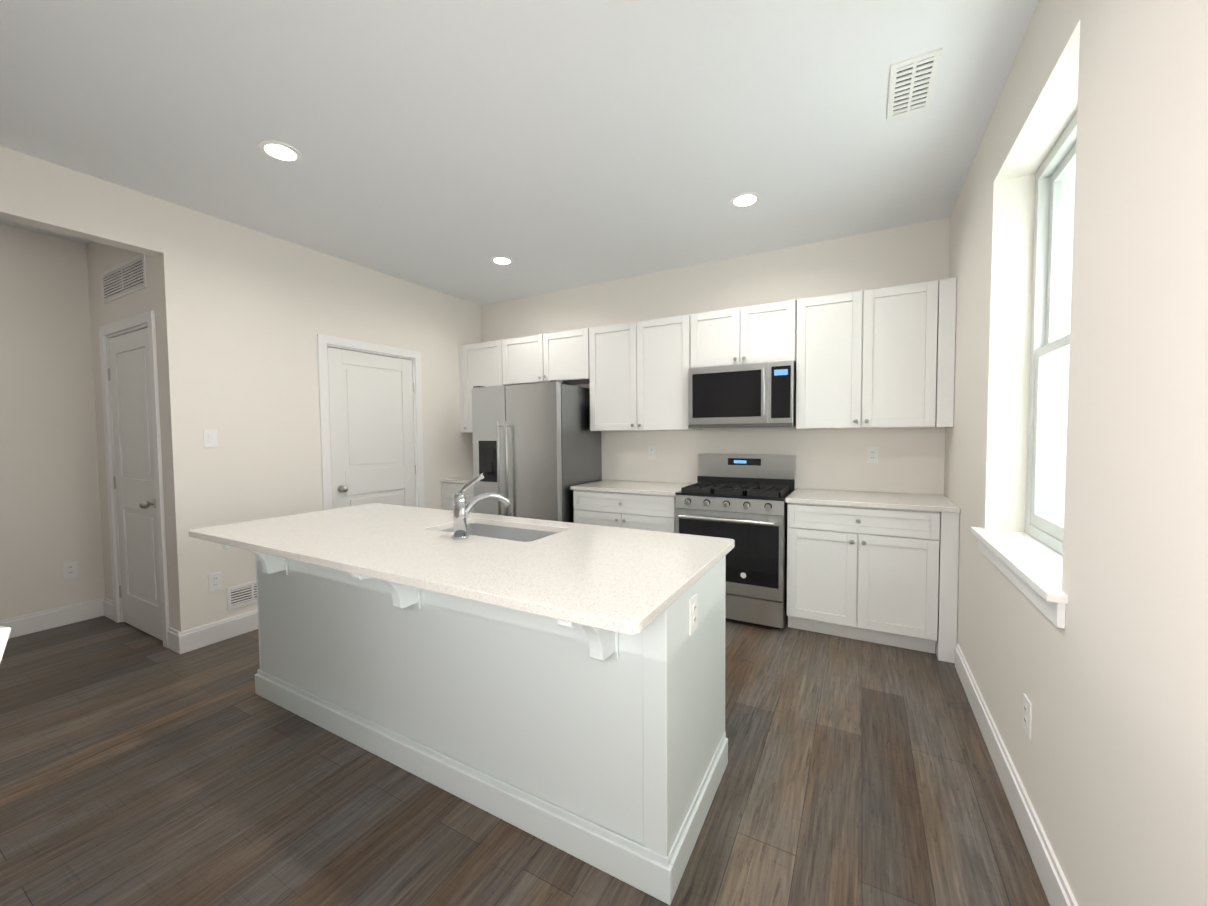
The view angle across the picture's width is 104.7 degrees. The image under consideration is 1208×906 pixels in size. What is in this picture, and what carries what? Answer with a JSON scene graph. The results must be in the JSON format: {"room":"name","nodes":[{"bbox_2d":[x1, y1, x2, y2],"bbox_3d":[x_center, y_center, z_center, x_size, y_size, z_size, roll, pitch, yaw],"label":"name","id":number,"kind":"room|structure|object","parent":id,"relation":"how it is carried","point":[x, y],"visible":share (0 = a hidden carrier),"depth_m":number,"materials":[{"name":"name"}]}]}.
{"room":"kitchen","nodes":[
{"label":"kitchen","id":0,"kind":"room"},
{"bbox_2d":[0,224,104,619],"bbox_3d":[-4.183,-0.131,2.996,0.120,2.790,6.653,1,3,29],"label":"wall","id":1,"kind":"structure","parent":0,"point":[50,517],"depth_m":3.29,"materials":[{"name":"white paint"}]},
{"bbox_2d":[0,597,111,638],"bbox_3d":[-4.759,1.250,1.849,0.016,0.135,3.920,1,3,29],"label":"baseboard","id":2,"kind":"structure","parent":1,"relation":"attached to","point":[56,617],"depth_m":3.34,"materials":[{"name":"white wood"}]},
{"bbox_2d":[62,561,77,578],"bbox_3d":[-3.899,0.856,3.402,0.009,0.116,0.072,1,3,29],"label":"outlet","id":3,"kind":"object","parent":1,"relation":"attached to","point":[70,569],"visible":1,"depth_m":3.40,"materials":[{"name":"white plastic"}]},
{"bbox_2d":[86,241,172,627],"bbox_3d":[-3.269,-0.149,3.271,1.214,2.790,0.120,1,3,29],"label":"wall","id":4,"kind":"structure","parent":0,"point":[101,258],"depth_m":3.34,"materials":[{"name":"white paint"}]},
{"bbox_2d":[101,254,146,303],"bbox_3d":[-3.245,-1.165,3.138,0.760,0.215,0.008,1,3,29],"label":"air vent","id":5,"kind":"object","parent":4,"relation":"in","point":[128,277],"visible":0.98,"depth_m":3.12,"materials":[{"name":"white plastic"}]},
{"bbox_2d":[99,310,169,647],"bbox_3d":[-3.187,0.173,3.230,0.929,2.147,0.138,1,3,29],"label":"door frame","id":6,"kind":"structure","parent":4,"relation":"attached to","point":[144,320],"depth_m":3.10,"materials":[{"name":"white wood"}]},
{"bbox_2d":[108,328,162,640],"bbox_3d":[-3.204,0.213,3.210,0.771,2.053,0.192,1,3,29],"label":"hall door","id":7,"kind":"structure","parent":4,"relation":"in","point":[134,477],"depth_m":3.20,"materials":[{"name":"white wood"}]},
{"bbox_2d":[0,146,481,631],"bbox_3d":[-3.016,-0.114,2.351,0.120,2.790,6.653,1,3,29],"label":"wall","id":8,"kind":"structure","parent":0,"point":[246,316],"depth_m":3.17,"materials":[{"name":"white paint"}]},
{"bbox_2d":[203,429,217,446],"bbox_3d":[-2.563,-0.096,3.035,0.010,0.116,0.072,1,3,29],"label":"light switch","id":9,"kind":"object","parent":8,"relation":"attached to","point":[210,438],"visible":1,"depth_m":3.03,"materials":[{"name":"white plastic"}]},
{"bbox_2d":[208,572,221,591],"bbox_3d":[-2.560,0.849,3.067,0.009,0.116,0.072,1,3,29],"label":"electrical outlet","id":10,"kind":"object","parent":8,"relation":"attached to","point":[215,581],"visible":1,"depth_m":3.06,"materials":[{"name":"white plastic"}]},
{"bbox_2d":[172,609,257,653],"bbox_3d":[-2.434,1.171,3.298,0.018,0.135,0.901,1,3,29],"label":"baseboard","id":11,"kind":"structure","parent":8,"relation":"attached to","point":[198,637],"depth_m":3.05,"materials":[{"name":"white wood"}]},
{"bbox_2d":[226,581,256,609],"bbox_3d":[-2.458,0.975,3.257,0.008,0.150,0.300,1,3,29],"label":"air vent","id":12,"kind":"object","parent":8,"relation":"in","point":[241,595],"visible":0.5,"depth_m":3.20,"materials":[{"name":"white plastic"}]},
{"bbox_2d":[317,334,424,509],"bbox_3d":[-2.036,0.128,4.112,0.138,2.147,0.964,1,3,29],"label":"door frame","id":13,"kind":"structure","parent":8,"relation":"attached to","point":[323,341],"depth_m":3.86,"materials":[{"name":"white wood"}]},
{"bbox_2d":[327,347,415,508],"bbox_3d":[-2.010,0.167,4.104,0.192,2.053,0.806,1,3,29],"label":"kitchen door","id":14,"kind":"structure","parent":8,"relation":"in","point":[371,425],"depth_m":4.04,"materials":[{"name":"white wood"}]},
{"bbox_2d":[0,0,1038,304],"bbox_3d":[-1.648,-1.538,1.547,5.924,0.100,6.923,1,3,29],"label":"ceiling","id":15,"kind":"structure","parent":0,"point":[456,146],"depth_m":2.12,"materials":[{"name":"white paint"}]},
{"bbox_2d":[258,140,301,162],"bbox_3d":[-1.631,-1.517,2.348,0.184,0.007,0.184,1,3,29],"label":"recessed light","id":16,"kind":"object","parent":15,"relation":"in","point":[280,151],"visible":1,"depth_m":2.34,"materials":[{"name":"white plastic"}]},
{"bbox_2d":[491,256,513,264],"bbox_3d":[-0.840,-1.585,3.841,0.184,0.007,0.184,1,3,29],"label":"recessed light","id":17,"kind":"object","parent":15,"relation":"in","point":[501,260],"visible":1,"depth_m":3.83,"materials":[{"name":"white plastic"}]},
{"bbox_2d":[730,192,760,207],"bbox_3d":[0.871,-1.560,2.873,0.184,0.007,0.184,1,3,29],"label":"recessed light","id":18,"kind":"object","parent":15,"relation":"in","point":[744,199],"visible":1,"depth_m":2.86,"materials":[{"name":"white plastic"}]},
{"bbox_2d":[887,48,942,119],"bbox_3d":[1.284,-1.525,1.943,0.165,0.008,0.360,1,3,29],"label":"ceiling vent","id":19,"kind":"object","parent":15,"relation":"in","point":[912,84],"visible":1,"depth_m":1.92,"materials":[{"name":"white plastic"}]},
{"bbox_2d":[0,616,1049,905],"bbox_3d":[-1.624,1.349,1.665,5.924,0.100,6.923,1,3,29],"label":"floor","id":20,"kind":"structure","parent":0,"point":[138,766],"depth_m":1.72,"materials":[{"name":"brown wood"}]},
{"bbox_2d":[0,626,10,662],"bbox_3d":[-1.227,0.812,0.526,0.501,1.065,0.581,0,2,14],"label":"chair","id":21,"kind":"object","parent":20,"relation":"on","point":[4,633],"visible":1,"depth_m":0.72,"materials":[{"name":"white"}]},
{"bbox_2d":[441,482,473,512],"bbox_3d":[-1.262,0.722,4.867,0.533,0.884,0.619,1,3,29],"label":"base cabinet","id":22,"kind":"object","parent":20,"relation":"on","point":[448,489],"depth_m":4.65,"materials":[{"name":"white wood"}]},
{"bbox_2d":[440,475,959,512],"bbox_3d":[0.341,0.289,3.950,4.214,0.030,0.637,1,3,29],"label":"countertop","id":23,"kind":"structure","parent":22,"relation":"on","point":[914,501],"depth_m":3.21,"materials":[{"name":"stone"}]},
{"bbox_2d":[215,542,727,904],"bbox_3d":[-0.701,0.831,2.103,2.316,0.884,0.978,1,3,29],"label":"kitchen island","id":24,"kind":"object","parent":20,"relation":"on","point":[559,685],"depth_m":1.64,"materials":[{"name":"painted wood"},{"name":"brushed nickel"}]},
{"bbox_2d":[189,503,734,637],"bbox_3d":[-0.714,0.375,2.063,2.340,0.030,0.977,1,3,29],"label":"island countertop","id":25,"kind":"structure","parent":24,"relation":"on","point":[614,580],"depth_m":1.68,"materials":[{"name":"white stone"}]},
{"bbox_2d":[445,474,511,537],"bbox_3d":[-0.538,0.222,2.052,0.134,0.274,0.272,1,3,29],"label":"faucet","id":26,"kind":"object","parent":25,"relation":"on","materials":[{"name":"silver metal"}]},
{"bbox_2d":[441,522,552,541],"bbox_3d":[-0.502,0.478,2.189,0.645,0.213,0.339,1,3,29],"label":"sink","id":27,"kind":"object","parent":25,"relation":"in","point":[495,528],"depth_m":2.37,"materials":[{"name":"silver metal"}]},
{"bbox_2d":[689,593,697,635],"bbox_3d":[0.295,0.528,1.526,0.009,0.116,0.072,1,3,29],"label":"outlet","id":28,"kind":"object","parent":24,"relation":"attached to","point":[693,597],"depth_m":1.52,"materials":[{"name":"white plastic"}]},
{"bbox_2d":[472,380,601,522],"bbox_3d":[-0.626,0.281,4.354,0.935,1.798,0.810,1,3,29],"label":"fridge","id":29,"kind":"object","parent":20,"relation":"on","point":[537,454],"visible":0.67,"depth_m":4.01,"materials":[{"name":"silver metal"}]},
{"bbox_2d":[573,490,675,532],"bbox_3d":[0.289,0.744,4.010,0.910,0.884,0.619,1,3,29],"label":"base cabinet","id":30,"kind":"object","parent":20,"relation":"on","point":[650,512],"depth_m":3.71,"materials":[{"name":"white wood"}]},
{"bbox_2d":[675,454,795,628],"bbox_3d":[1.003,0.612,3.542,0.762,1.175,0.703,1,3,29],"label":"range","id":31,"kind":"object","parent":20,"relation":"on","point":[739,499],"visible":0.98,"depth_m":3.27,"materials":[{"name":"silver metal"}]},
{"bbox_2d":[786,503,944,660],"bbox_3d":[1.747,0.765,3.205,0.842,0.884,0.619,1,3,29],"label":"base cabinet","id":32,"kind":"object","parent":20,"relation":"on","point":[882,576],"depth_m":2.92,"materials":[{"name":"white wood"}]},
{"bbox_2d":[481,217,949,494],"bbox_3d":[0.002,-0.230,4.567,5.924,2.790,0.150,1,3,29],"label":"wall","id":33,"kind":"structure","parent":0,"point":[911,460],"depth_m":3.71,"materials":[{"name":"white paint"}]},
{"bbox_2d":[459,340,506,432],"bbox_3d":[-1.184,-0.676,4.917,0.586,0.917,0.344,1,3,29],"label":"upper cabinet","id":34,"kind":"object","parent":33,"relation":"attached to","point":[480,364],"depth_m":4.80,"materials":[{"name":"white wood"}]},
{"bbox_2d":[503,328,590,384],"bbox_3d":[-0.490,-0.899,4.523,0.996,0.450,0.344,1,3,29],"label":"upper cabinet","id":35,"kind":"object","parent":33,"relation":"attached to","point":[565,356],"depth_m":4.35,"materials":[{"name":"white wood"}]},
{"bbox_2d":[587,314,701,430],"bbox_3d":[0.357,-0.654,4.066,0.926,0.917,0.344,1,3,29],"label":"upper cabinet","id":36,"kind":"object","parent":33,"relation":"attached to","point":[639,381],"depth_m":3.90,"materials":[{"name":"white wood"}]},
{"bbox_2d":[648,446,655,458],"bbox_3d":[0.436,-0.005,4.246,0.072,0.116,0.009,1,3,29],"label":"electrical outlet","id":37,"kind":"object","parent":33,"relation":"attached to","point":[651,452],"visible":1,"depth_m":4.24,"materials":[{"name":"white plastic"}]},
{"bbox_2d":[691,299,798,367],"bbox_3d":[1.103,-0.885,3.642,0.776,0.432,0.344,1,3,29],"label":"upper cabinet","id":38,"kind":"object","parent":33,"relation":"attached to","point":[769,332],"depth_m":3.47,"materials":[{"name":"white wood"}]},
{"bbox_2d":[688,360,795,427],"bbox_3d":[1.078,-0.431,3.609,0.764,0.463,0.463,1,3,29],"label":"microwave","id":39,"kind":"object","parent":38,"relation":"attached to","point":[762,394],"visible":1,"depth_m":3.43,"materials":[{"name":"silver metal"}]},
{"bbox_2d":[795,279,942,428],"bbox_3d":[1.809,-0.633,3.264,0.825,0.917,0.344,1,3,29],"label":"upper cabinet","id":40,"kind":"object","parent":33,"relation":"attached to","point":[879,358],"depth_m":3.09,"materials":[{"name":"white wood"}]},
{"bbox_2d":[867,447,877,462],"bbox_3d":[1.963,0.017,3.403,0.072,0.116,0.009,1,3,29],"label":"electrical outlet","id":41,"kind":"object","parent":33,"relation":"attached to","point":[872,454],"visible":1,"depth_m":3.40,"materials":[{"name":"white plastic"}]},
{"bbox_2d":[944,0,1207,905],"bbox_3d":[0.840,-0.058,0.222,0.250,2.790,6.653,1,3,29],"label":"wall","id":42,"kind":"structure","parent":0,"point":[1109,758],"depth_m":1.09,"materials":[{"name":"white paint"}]},
{"bbox_2d":[955,644,1077,905],"bbox_3d":[0.575,1.279,0.052,0.016,0.135,5.993,1,3,29],"label":"baseboard","id":43,"kind":"structure","parent":42,"relation":"attached to","point":[1052,875],"depth_m":1.59,"materials":[{"name":"white wood"}]},
{"bbox_2d":[970,527,1067,628],"bbox_3d":[1.567,0.420,1.710,0.185,0.100,1.040,1,3,29],"label":"window sill","id":44,"kind":"structure","parent":42,"relation":"attached to","point":[1029,567],"depth_m":1.61,"materials":[{"name":"white wood"}]},
{"bbox_2d":[1022,694,1031,738],"bbox_3d":[1.420,0.882,1.564,0.009,0.116,0.072,1,3,29],"label":"electrical outlet","id":45,"kind":"object","parent":42,"relation":"attached to","point":[1027,716],"visible":1,"depth_m":1.55,"materials":[{"name":"white plastic"}]},
{"bbox_2d":[1025,113,1076,554],"bbox_3d":[1.673,-0.408,1.613,0.075,1.560,0.940,1,3,29],"label":"window","id":46,"kind":"structure","parent":42,"relation":"in","point":[1047,346],"depth_m":1.97,"materials":[{"name":"white plastic"}]}
]}

